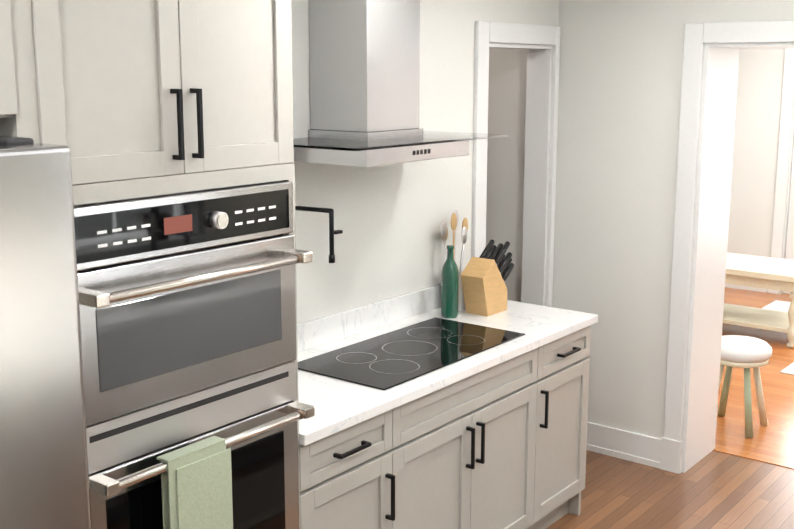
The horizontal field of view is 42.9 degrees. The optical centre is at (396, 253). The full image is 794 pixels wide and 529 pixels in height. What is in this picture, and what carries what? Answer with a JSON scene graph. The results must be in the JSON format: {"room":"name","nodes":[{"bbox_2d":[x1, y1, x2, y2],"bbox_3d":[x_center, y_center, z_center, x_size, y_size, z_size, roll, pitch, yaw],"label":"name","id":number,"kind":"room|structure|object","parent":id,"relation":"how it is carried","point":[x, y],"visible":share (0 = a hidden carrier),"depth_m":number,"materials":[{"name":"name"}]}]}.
{"room":"kitchen","nodes":[
{"label":"kitchen","id":0,"kind":"room"},
{"bbox_2d":[291,0,793,440],"bbox_3d":[0.986,0.094,3.405,4.860,2.420,11.400,8,13,37],"label":"wall","id":1,"kind":"structure","parent":0,"point":[620,78],"depth_m":4.81,"materials":[{"name":"paint"}]},
{"bbox_2d":[295,206,342,262],"bbox_3d":[-0.325,-0.075,3.446,0.280,0.183,0.105,8,13,37],"label":"pot filler","id":2,"kind":"object","parent":1,"relation":"attached to","point":[332,231],"visible":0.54,"depth_m":3.37,"materials":[{"name":"black metal"}]},
{"bbox_2d":[471,20,793,473],"bbox_3d":[2.848,-0.186,5.796,4.598,2.120,5.059,8,13,37],"label":"trim","id":3,"kind":"structure","parent":1,"relation":"attached to","point":[670,450],"depth_m":4.81,"materials":[{"name":"white wood"}]},
{"bbox_2d":[768,48,793,293],"bbox_3d":[3.698,-0.655,8.344,1.070,2.130,0.163,8,13,37],"label":"back door","id":4,"kind":"structure","parent":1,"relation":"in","point":[783,191],"depth_m":8.61,"materials":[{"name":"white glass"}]},
{"bbox_2d":[546,287,793,528],"bbox_3d":[0.983,1.332,3.631,4.860,0.104,11.400,8,13,37],"label":"floor","id":5,"kind":"structure","parent":0,"point":[735,478],"depth_m":4.82,"materials":[{"name":"brown wood"}]},
{"bbox_2d":[0,136,91,528],"bbox_3d":[-1.183,0.678,1.930,0.860,1.795,0.936,8,13,37],"label":"fridge","id":6,"kind":"object","parent":5,"relation":"on","point":[44,477],"visible":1,"depth_m":1.92,"materials":[{"name":"silver metal"}]},
{"bbox_2d":[0,0,300,528],"bbox_3d":[-1.014,0.297,2.279,0.677,2.419,1.880,8,13,37],"label":"tall cabinet","id":7,"kind":"object","parent":5,"relation":"on","point":[127,99],"visible":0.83,"depth_m":2.33,"materials":[{"name":"paint"}]},
{"bbox_2d":[74,181,314,528],"bbox_3d":[-0.670,0.617,2.702,0.607,1.598,0.701,8,13,37],"label":"wall oven","id":8,"kind":"object","parent":7,"relation":"in","point":[187,304],"visible":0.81,"depth_m":2.46,"materials":[{"name":"silver metal"}]},
{"bbox_2d":[157,436,232,528],"bbox_3d":[-0.487,0.665,2.465,0.047,0.409,0.192,8,13,37],"label":"towel","id":9,"kind":"object","parent":8,"relation":"hanging from","point":[196,482],"visible":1,"depth_m":2.42,"materials":[{"name":"green fabric"}]},
{"bbox_2d":[297,283,597,528],"bbox_3d":[0.053,0.742,3.801,0.630,1.000,1.809,8,13,37],"label":"base cabinet","id":10,"kind":"object","parent":5,"relation":"on","point":[427,415],"depth_m":3.64,"materials":[{"name":"paint"}]},
{"bbox_2d":[297,317,525,390],"bbox_3d":[0.059,0.349,3.706,0.430,0.006,0.880,8,13,37],"label":"cooktop","id":11,"kind":"object","parent":10,"relation":"in","point":[395,359],"depth_m":3.64,"materials":[{"name":"black glass"}]},
{"bbox_2d":[297,283,597,445],"bbox_3d":[0.050,0.315,3.727,0.618,0.134,1.808,8,13,37],"label":"countertop","id":12,"kind":"structure","parent":10,"relation":"on","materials":[{"name":"stone"}]},
{"bbox_2d":[441,245,458,318],"bbox_3d":[0.219,0.113,4.179,0.072,0.300,0.072,8,13,37],"label":"bottle","id":13,"kind":"object","parent":10,"relation":"on","point":[449,288],"visible":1,"depth_m":4.16,"materials":[{"name":"green glass"}]},
{"bbox_2d":[441,210,467,310],"bbox_3d":[0.244,0.026,4.312,0.115,0.423,0.135,8,13,37],"label":"cooking utensils","id":14,"kind":"object","parent":10,"relation":"on","point":[444,233],"visible":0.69,"depth_m":4.28,"materials":[{"name":"brown wood"}]},
{"bbox_2d":[461,239,513,315],"bbox_3d":[0.396,0.096,4.292,0.110,0.294,0.287,8,13,37],"label":"knife block","id":15,"kind":"object","parent":10,"relation":"on","point":[485,275],"visible":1,"depth_m":4.23,"materials":[{"name":"brown wood"}]},
{"bbox_2d":[717,335,771,437],"bbox_3d":[1.845,0.706,5.476,0.330,0.484,0.330,8,13,37],"label":"stool","id":16,"kind":"object","parent":5,"relation":"on","point":[746,353],"visible":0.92,"depth_m":5.35,"materials":[{"name":"beige wood"}]},
{"bbox_2d":[723,253,793,347],"bbox_3d":[2.627,0.324,7.452,0.870,0.520,0.620,8,13,37],"label":"coffee table","id":17,"kind":"object","parent":5,"relation":"on","point":[761,272],"visible":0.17,"depth_m":7.24,"materials":[{"name":"paint"}]},
{"bbox_2d":[762,300,790,311],"bbox_3d":[3.303,0.476,8.052,0.750,0.008,0.600,8,13,37],"label":"doormat","id":18,"kind":"object","parent":5,"relation":"on","point":[778,305],"visible":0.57,"depth_m":8.28,"materials":[{"name":"white fabric"}]},
{"bbox_2d":[780,362,793,374],"bbox_3d":[3.104,0.734,6.636,0.840,0.008,1.020,8,13,37],"label":"area rug","id":19,"kind":"object","parent":5,"relation":"on","point":[789,369],"visible":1,"depth_m":6.51,"materials":[{"name":"white fabric"}]},
{"bbox_3d":[0.988,-1.135,3.181,4.860,0.120,11.400,8,13,37],"label":"ceiling","id":20,"kind":"structure","parent":0,"visible":0},
{"bbox_2d":[293,0,507,166],"bbox_3d":[-0.038,-0.744,3.545,0.463,0.821,0.890,8,13,37],"label":"range hood","id":21,"kind":"object","parent":20,"relation":"hanging from","point":[364,67],"visible":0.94,"depth_m":3.50,"materials":[{"name":"silver metal"}]}
]}

